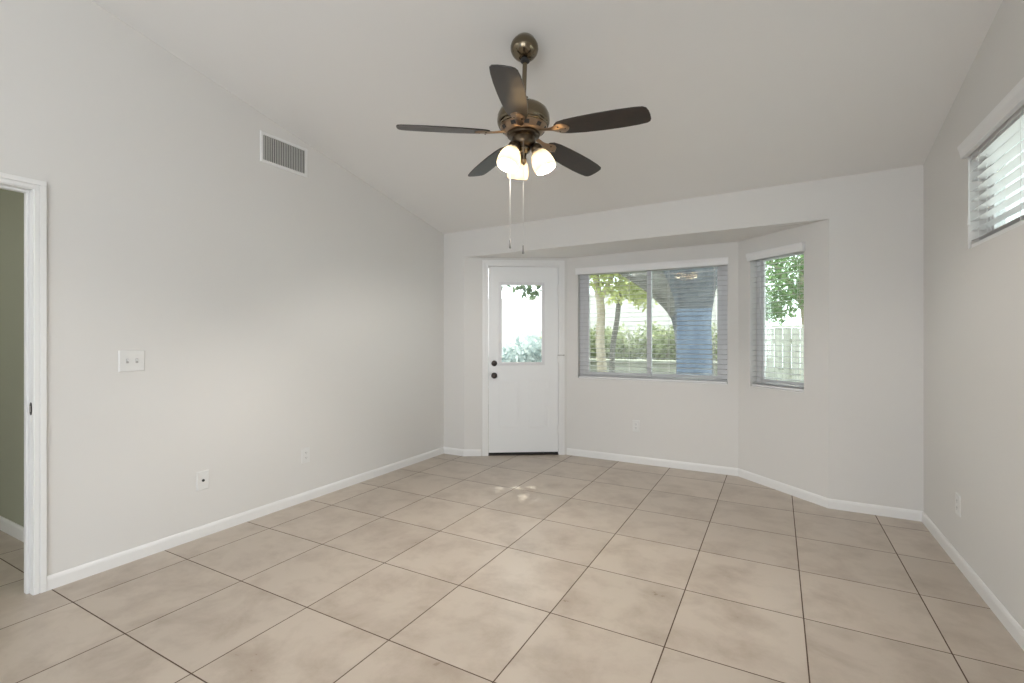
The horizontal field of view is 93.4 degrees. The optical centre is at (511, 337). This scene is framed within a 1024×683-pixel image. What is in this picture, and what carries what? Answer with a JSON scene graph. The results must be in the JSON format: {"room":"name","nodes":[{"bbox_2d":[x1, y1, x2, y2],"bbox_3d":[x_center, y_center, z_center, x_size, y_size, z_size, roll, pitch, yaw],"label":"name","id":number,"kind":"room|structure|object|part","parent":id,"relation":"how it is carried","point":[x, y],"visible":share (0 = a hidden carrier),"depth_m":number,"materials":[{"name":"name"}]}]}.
{"room":"empty living room","nodes":[
{"label":"empty living room","id":0,"kind":"room"},
{"bbox_2d":[0,189,23,526],"bbox_3d":[-3.502,0.023,3.346,2.638,2.526,0.110,0,0,29],"label":"wall","id":1,"kind":"structure","parent":0,"point":[11,202],"depth_m":3.15,"materials":[{"name":"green paint"}]},
{"bbox_2d":[0,516,23,541],"bbox_3d":[-3.549,1.244,3.302,2.598,0.085,0.012,0,0,29],"label":"baseboard","id":2,"kind":"structure","parent":1,"relation":"attached to","point":[15,530],"depth_m":3.13,"materials":[{"name":"white paint"}]},
{"bbox_2d":[0,0,443,575],"bbox_3d":[-2.789,-0.502,1.801,0.100,3.576,8.470,0,0,29],"label":"wall","id":3,"kind":"structure","parent":0,"point":[275,313],"depth_m":3.06,"materials":[{"name":"white paint"}]},
{"bbox_2d":[0,172,46,594],"bbox_3d":[-2.662,0.241,2.032,0.132,2.090,1.041,0,0,29],"label":"door frame","id":4,"kind":"structure","parent":3,"relation":"in","point":[35,191],"depth_m":2.42,"materials":[{"name":"white paint"}]},
{"bbox_2d":[118,350,144,371],"bbox_3d":[-2.186,0.132,2.777,0.017,0.122,0.128,0,0,29],"label":"light switch","id":5,"kind":"object","parent":3,"relation":"attached to","point":[128,360],"visible":1,"depth_m":2.77,"materials":[{"name":"white plastic"}]},
{"bbox_2d":[197,469,208,490],"bbox_3d":[-1.998,0.922,3.120,0.016,0.122,0.075,0,0,29],"label":"outlet","id":6,"kind":"object","parent":3,"relation":"attached to","point":[202,476],"visible":1,"depth_m":3.12,"materials":[{"name":"white plastic"}]},
{"bbox_2d":[47,447,443,590],"bbox_3d":[-1.563,1.250,3.915,0.012,0.072,3.344,0,0,29],"label":"baseboard","id":7,"kind":"structure","parent":3,"relation":"attached to","point":[79,572],"depth_m":3.15,"materials":[{"name":"white paint"}]},
{"bbox_2d":[260,130,306,176],"bbox_3d":[-1.715,-1.383,3.643,0.009,0.226,0.400,0,0,29],"label":"air vent","id":8,"kind":"object","parent":3,"relation":"in","point":[275,151],"visible":1,"depth_m":3.62,"materials":[{"name":"white metal"}]},
{"bbox_2d":[301,447,309,463],"bbox_3d":[-1.627,0.925,3.804,0.008,0.120,0.075,0,0,29],"label":"power outlet","id":9,"kind":"object","parent":3,"relation":"attached to","point":[305,452],"visible":1,"depth_m":3.80,"materials":[{"name":"white plastic"}]},
{"bbox_2d":[0,454,1023,682],"bbox_3d":[-2.029,1.336,1.626,7.202,0.100,9.295,0,0,29],"label":"floor","id":10,"kind":"structure","parent":0,"point":[443,568],"depth_m":2.42,"materials":[{"name":"beige tile"}]},
{"bbox_2d":[464,257,566,455],"bbox_3d":[0.039,0.148,5.355,1.130,2.276,0.140,0,0,-4],"label":"wall","id":11,"kind":"structure","parent":0,"point":[472,265],"depth_m":5.26,"materials":[{"name":"white paint"}]},
{"bbox_2d":[464,449,480,455],"bbox_3d":[-0.431,1.250,5.250,0.185,0.072,0.012,0,0,-4],"label":"baseboard","id":12,"kind":"structure","parent":11,"relation":"attached to","point":[467,452],"depth_m":5.25,"materials":[{"name":"white paint"}]},
{"bbox_2d":[482,260,564,455],"bbox_3d":[0.123,0.218,5.353,0.902,2.140,0.234,0,0,-4],"label":"door","id":13,"kind":"structure","parent":11,"relation":"in","point":[527,399],"depth_m":5.30,"materials":[{"name":"white paint"}]},
{"bbox_3d":[-0.038,0.725,5.291,0.228,0.530,0.003,0,0,-4],"label":"embossed panel","id":14,"kind":"part","parent":13,"relation":"part of","materials":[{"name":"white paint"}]},
{"bbox_3d":[0.107,-0.158,5.294,0.510,0.915,0.014,0,0,-4],"label":"glass frame","id":15,"kind":"part","parent":13,"relation":"part of","materials":[{"name":"clear glass"}]},
{"bbox_3d":[0.290,0.725,5.311,0.228,0.530,0.003,0,0,-3],"label":"embossed panel","id":16,"kind":"part","parent":13,"relation":"part of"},
{"bbox_2d":[92,0,1002,233],"bbox_3d":[-0.953,-1.863,0.718,4.442,1.466,8.620,0,0,29],"label":"ceiling","id":17,"kind":"structure","parent":0,"point":[738,95],"depth_m":2.91,"materials":[{"name":"white paint"}]},
{"bbox_2d":[396,32,650,253],"bbox_3d":[0.108,-1.056,2.634,1.268,1.201,1.311,0,0,29],"label":"ceiling fan","id":18,"kind":"object","parent":17,"relation":"hanging from","point":[523,119],"visible":1,"depth_m":2.57,"materials":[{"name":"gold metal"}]},
{"bbox_3d":[-0.366,-1.115,2.578,0.493,0.040,0.141,0,0,-9],"label":"blade","id":19,"kind":"part","parent":18,"relation":"part of","materials":[{"name":"brown wood"}]},
{"bbox_3d":[-0.138,-1.103,3.036,0.141,0.050,0.493,0,0,-27],"label":"blade","id":20,"kind":"part","parent":18,"relation":"part of","materials":[{"name":"brown wood"}]},
{"bbox_3d":[-0.001,-1.119,2.220,0.141,0.037,0.493,0,0,9],"label":"blade","id":21,"kind":"part","parent":18,"relation":"part of","materials":[{"name":"brown wood"}]},
{"bbox_3d":[-0.018,-0.970,2.570,0.123,0.156,0.131,0,0,29],"label":"lamp shade","id":22,"kind":"part","parent":18,"relation":"part of","materials":[{"name":"white glass"}]},
{"bbox_3d":[0.012,-1.040,2.601,0.065,0.065,0.076,0,0,29],"label":"lamp arm","id":23,"kind":"part","parent":18,"relation":"part of","materials":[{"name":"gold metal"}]},
{"bbox_3d":[0.033,-0.970,2.760,0.127,0.156,0.128,0,0,29],"label":"lamp shade","id":24,"kind":"part","parent":18,"relation":"part of","materials":[{"name":"white glass"}]},
{"bbox_3d":[0.132,-1.040,2.633,0.076,0.065,0.065,0,0,29],"label":"lamp arm","id":25,"kind":"part","parent":18,"relation":"part of","materials":[{"name":"gold metal"}]},
{"bbox_3d":[0.172,-0.970,2.621,0.131,0.156,0.123,0,0,29],"label":"lamp shade","id":26,"kind":"part","parent":18,"relation":"part of","materials":[{"name":"white glass"}]},
{"bbox_3d":[0.368,-1.091,2.961,0.141,0.063,0.493,0,0,45],"label":"blade","id":27,"kind":"part","parent":18,"relation":"part of","materials":[{"name":"brown wood"}]},
{"bbox_3d":[0.453,-1.102,2.458,0.494,0.052,0.144,0,0,29],"label":"blade","id":28,"kind":"part","parent":18,"relation":"part of","materials":[{"name":"brown wood"}]},
{"bbox_2d":[471,219,824,257],"bbox_3d":[1.131,-0.988,4.745,3.480,0.225,0.704,0,0,29],"label":"ceiling","id":29,"kind":"structure","parent":0,"point":[740,234],"depth_m":4.57,"materials":[{"name":"white paint"}]},
{"bbox_2d":[567,242,737,467],"bbox_3d":[1.393,0.148,4.968,1.715,2.276,0.140,0,0,29],"label":"wall","id":30,"kind":"structure","parent":0,"point":[683,422],"depth_m":4.86,"materials":[{"name":"white paint"}]},
{"bbox_2d":[632,420,639,431],"bbox_3d":[1.274,0.904,4.949,0.075,0.120,0.008,0,0,29],"label":"power outlet","id":31,"kind":"object","parent":30,"relation":"attached to","point":[635,423],"visible":1,"depth_m":4.95,"materials":[{"name":"white plastic"}]},
{"bbox_2d":[567,448,737,475],"bbox_3d":[1.357,1.250,4.902,1.715,0.072,0.012,0,0,29],"label":"baseboard","id":32,"kind":"structure","parent":30,"relation":"attached to","point":[575,452],"depth_m":4.85,"materials":[{"name":"white paint"}]},
{"bbox_2d":[580,265,727,384],"bbox_3d":[1.407,-0.153,4.960,1.497,1.194,0.131,0,0,29],"label":"window","id":33,"kind":"structure","parent":30,"relation":"in","point":[722,305],"depth_m":4.96,"materials":[{"name":"white plastic"}]},
{"bbox_3d":[1.124,-0.160,5.142,0.716,1.120,0.024,0,0,29],"label":"sash","id":34,"kind":"part","parent":33,"relation":"part of","materials":[{"name":"clear glass"}]},
{"bbox_2d":[575,257,727,383],"bbox_3d":[1.376,-0.163,4.917,1.521,1.190,0.104,0,0,29],"label":"window blind","id":35,"kind":"object","parent":33,"relation":"attached to","point":[722,261],"visible":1,"depth_m":4.87,"materials":[{"name":"white plastic"}]},
{"bbox_3d":[1.222,-0.150,5.028,0.010,1.140,0.056,0,0,29],"label":"ladder cord","id":36,"kind":"part","parent":35,"relation":"part of","materials":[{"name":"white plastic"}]},
{"bbox_3d":[1.393,0.423,4.934,1.485,0.018,0.050,0,0,29],"label":"rail","id":37,"kind":"part","parent":35,"relation":"part of","materials":[{"name":"white plastic"}]},
{"bbox_3d":[1.947,-0.150,4.630,0.010,1.140,0.056,0,0,29],"label":"ladder cord","id":38,"kind":"part","parent":35,"relation":"part of","materials":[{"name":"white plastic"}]},
{"bbox_3d":[1.392,0.439,4.934,1.495,0.010,0.071,0,0,29],"label":"sill","id":39,"kind":"part","parent":33,"relation":"part of","materials":[{"name":"white paint"}]},
{"bbox_3d":[1.724,-0.160,4.840,0.716,1.120,0.024,0,0,29],"label":"sash","id":40,"kind":"part","parent":33,"relation":"part of","materials":[{"name":"clear glass"}]},
{"bbox_2d":[444,165,923,510],"bbox_3d":[1.089,0.021,4.434,4.202,2.531,0.120,0,0,29],"label":"wall","id":41,"kind":"structure","parent":0,"point":[876,219],"depth_m":3.58,"materials":[{"name":"white paint"}]},
{"bbox_2d":[444,447,463,455],"bbox_3d":[-0.643,1.250,5.311,0.280,0.072,0.012,0,0,29],"label":"baseboard","id":42,"kind":"structure","parent":41,"relation":"attached to","point":[447,450],"depth_m":5.30,"materials":[{"name":"white paint"}]},
{"bbox_2d":[829,499,922,521],"bbox_3d":[2.637,1.250,3.508,0.558,0.072,0.012,0,0,29],"label":"baseboard","id":43,"kind":"structure","parent":41,"relation":"attached to","point":[908,514],"depth_m":3.50,"materials":[{"name":"white paint"}]},
{"bbox_2d":[738,219,828,497],"bbox_3d":[2.321,0.148,4.092,0.140,2.276,0.895,0,0,-19],"label":"wall","id":44,"kind":"structure","parent":0,"point":[783,436],"depth_m":3.95,"materials":[{"name":"white paint"}]},
{"bbox_2d":[751,251,803,392],"bbox_3d":[2.308,-0.153,4.129,0.131,1.194,0.545,0,0,-19],"label":"window","id":45,"kind":"structure","parent":44,"relation":"in","point":[761,323],"depth_m":4.33,"materials":[{"name":"white plastic"}]},
{"bbox_2d":[746,242,804,391],"bbox_3d":[2.257,-0.165,4.112,0.104,1.194,0.571,0,0,-19],"label":"window blind","id":46,"kind":"object","parent":45,"relation":"attached to","point":[797,247],"visible":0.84,"depth_m":4.07,"materials":[{"name":"white plastic"}]},
{"bbox_3d":[2.280,0.423,4.119,0.050,0.018,0.533,0,0,-19],"label":"rail","id":47,"kind":"part","parent":46,"relation":"part of","materials":[{"name":"white plastic"}]},
{"bbox_3d":[2.336,-0.150,3.952,0.056,1.140,0.010,0,0,-19],"label":"ladder cord","id":48,"kind":"part","parent":46,"relation":"part of","materials":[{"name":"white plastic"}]},
{"bbox_3d":[2.279,0.439,4.119,0.071,0.010,0.543,0,0,-19],"label":"sill","id":49,"kind":"part","parent":45,"relation":"part of","materials":[{"name":"white paint"}]},
{"bbox_2d":[738,468,828,507],"bbox_3d":[2.249,1.250,4.066,0.012,0.072,0.899,0,0,-19],"label":"baseboard","id":50,"kind":"structure","parent":44,"relation":"attached to","point":[805,495],"depth_m":4.00,"materials":[{"name":"white paint"}]},
{"bbox_2d":[924,0,1023,628],"bbox_3d":[0.963,-0.587,-0.261,0.140,3.746,8.470,0,0,29],"label":"wall","id":51,"kind":"structure","parent":0,"point":[974,297],"depth_m":2.53,"materials":[{"name":"white paint"}]},
{"bbox_2d":[955,492,960,516],"bbox_3d":[2.522,0.942,2.728,0.008,0.120,0.075,0,0,29],"label":"power outlet","id":52,"kind":"object","parent":51,"relation":"attached to","point":[957,496],"visible":1,"depth_m":2.72,"materials":[{"name":"white plastic"}]},
{"bbox_2d":[922,511,1023,650],"bbox_3d":[1.518,1.250,0.906,0.012,0.072,5.650,0,0,29],"label":"baseboard","id":53,"kind":"structure","parent":51,"relation":"attached to","point":[1012,626],"depth_m":2.41,"materials":[{"name":"white paint"}]},
{"bbox_2d":[969,153,1023,248],"bbox_3d":[2.091,-0.737,1.790,0.131,0.531,1.752,0,0,29],"label":"window","id":54,"kind":"structure","parent":51,"relation":"in","point":[1002,222],"depth_m":2.49,"materials":[{"name":"white plastic"}]},
{"bbox_2d":[957,77,1023,246],"bbox_3d":[2.042,-0.761,1.817,0.106,0.557,1.792,0,0,29],"label":"window blind","id":55,"kind":"object","parent":54,"relation":"attached to","point":[1002,128],"visible":0.91,"depth_m":2.27,"materials":[{"name":"white plastic"}]},
{"bbox_3d":[2.418,-0.734,2.457,0.062,0.477,0.010,0,0,29],"label":"ladder cord","id":56,"kind":"part","parent":55,"relation":"part of","materials":[{"name":"white fabric"}]},
{"bbox_3d":[2.061,-0.980,1.807,0.052,0.040,1.740,0,0,29],"label":"head rail","id":57,"kind":"part","parent":55,"relation":"part of","materials":[{"name":"white plastic"}]},
{"bbox_3d":[2.061,-0.492,1.807,0.050,0.018,1.740,0,0,29],"label":"rail","id":58,"kind":"part","parent":55,"relation":"part of","materials":[{"name":"white plastic"}]},
{"bbox_3d":[2.183,-0.734,2.027,0.062,0.477,0.010,0,0,29],"label":"ladder cord","id":59,"kind":"part","parent":55,"relation":"part of","materials":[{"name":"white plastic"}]},
{"bbox_3d":[2.064,-0.476,1.805,0.071,0.010,1.750,0,0,29],"label":"sill","id":60,"kind":"part","parent":54,"relation":"part of","materials":[{"name":"white paint"}]},
{"bbox_3d":[2.122,-0.739,1.773,0.060,0.527,1.752,0,0,29],"label":"frame","id":61,"kind":"part","parent":54,"relation":"part of","materials":[{"name":"white plastic"}]},
{"bbox_3d":[2.305,-0.744,2.135,0.024,0.457,0.851,0,0,29],"label":"sash","id":62,"kind":"part","parent":54,"relation":"part of","materials":[{"name":"white plastic"}]},
{"label":"outside","id":63,"kind":"structure","parent":0,"visible":0},
{"bbox_2d":[488,368,791,450],"bbox_3d":[4.427,1.510,15.319,25.000,0.200,20.885,0,0,29],"label":"ground","id":64,"kind":"structure","parent":63,"point":[774,368],"depth_m":8.55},
{"bbox_2d":[488,329,541,389],"bbox_3d":[0.190,0.625,8.915,1.793,1.629,1.161,0,0,29],"label":"shrub","id":65,"kind":"object","parent":64,"relation":"on","point":[533,353],"visible":0.23,"depth_m":8.76,"materials":[{"name":"green plant"}]},
{"bbox_2d":[502,285,541,300],"bbox_3d":[0.329,-0.247,7.720,1.411,3.418,0.981,0,0,29],"label":"tree","id":66,"kind":"object","parent":64,"relation":"on","point":[527,288],"visible":0.09,"depth_m":7.71,"materials":[{"name":"green plant"}]},
{"bbox_2d":[488,289,716,360],"bbox_3d":[-0.652,0.180,13.709,13.690,2.560,0.260,0,0,29],"label":"wall","id":67,"kind":"structure","parent":64,"relation":"on","point":[519,315],"depth_m":12.82,"materials":[{"name":"paint"}]},
{"bbox_2d":[488,357,716,403],"bbox_3d":[1.065,0.930,9.514,5.960,1.060,0.280,0,0,29],"label":"wall","id":68,"kind":"structure","parent":64,"relation":"on","point":[618,362],"depth_m":8.71,"materials":[{"name":"white paint"}]},
{"bbox_2d":[590,273,657,371],"bbox_3d":[1.365,-0.390,7.472,1.867,3.700,1.640,0,0,29],"label":"tree","id":69,"kind":"object","parent":64,"relation":"on","point":[600,331],"visible":0.16,"depth_m":7.40,"materials":[{"name":"green plant"}]},
{"bbox_2d":[608,278,646,371],"bbox_3d":[1.841,-0.220,8.017,1.189,3.360,1.014,0,0,43],"label":"tree","id":70,"kind":"object","parent":64,"relation":"on","point":[618,306],"visible":0.09,"depth_m":8.04,"materials":[{"name":"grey plant"}]},
{"bbox_2d":[619,267,716,374],"bbox_3d":[1.870,-1.202,7.190,6.445,5.470,2.915,0,0,29],"label":"tree","id":71,"kind":"object","parent":64,"relation":"on","point":[701,333],"visible":0.05,"depth_m":6.41,"materials":[{"name":"blue plant"}]},
{"bbox_2d":[766,254,803,327],"bbox_3d":[6.280,-0.599,10.747,2.723,4.131,1.579,0,0,29],"label":"tree","id":72,"kind":"object","parent":64,"relation":"on","point":[776,306],"visible":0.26,"depth_m":10.74,"materials":[{"name":"green plant"}]},
{"bbox_2d":[766,325,803,381],"bbox_3d":[6.238,0.593,8.644,4.445,1.675,0.160,0,0,29],"label":"wooden fence","id":73,"kind":"object","parent":64,"relation":"on","point":[779,339],"visible":0.09,"depth_m":9.22,"materials":[{"name":"white wood"}]},
{"bbox_3d":[6.205,-0.225,8.694,4.340,0.040,0.105,0,0,29],"label":"cap rail","id":74,"kind":"part","parent":73,"relation":"part of","materials":[{"name":"white wood"}]},
{"bbox_3d":[5.338,0.620,9.098,0.090,1.620,0.088,0,0,29],"label":"post","id":75,"kind":"part","parent":73,"relation":"part of","materials":[{"name":"white wood"}]},
{"bbox_3d":[1.729,0.990,10.723,5.900,0.940,2.540,0,0,29],"label":"planter","id":76,"kind":"object","parent":64,"relation":"on","visible":0},
{"bbox_2d":[540,321,716,360],"bbox_3d":[2.357,0.198,9.749,3.957,1.134,1.150,0,0,29],"label":"hedge","id":77,"kind":"object","parent":76,"relation":"in","point":[667,336],"visible":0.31,"depth_m":9.50,"materials":[{"name":"green plant"}]}
]}

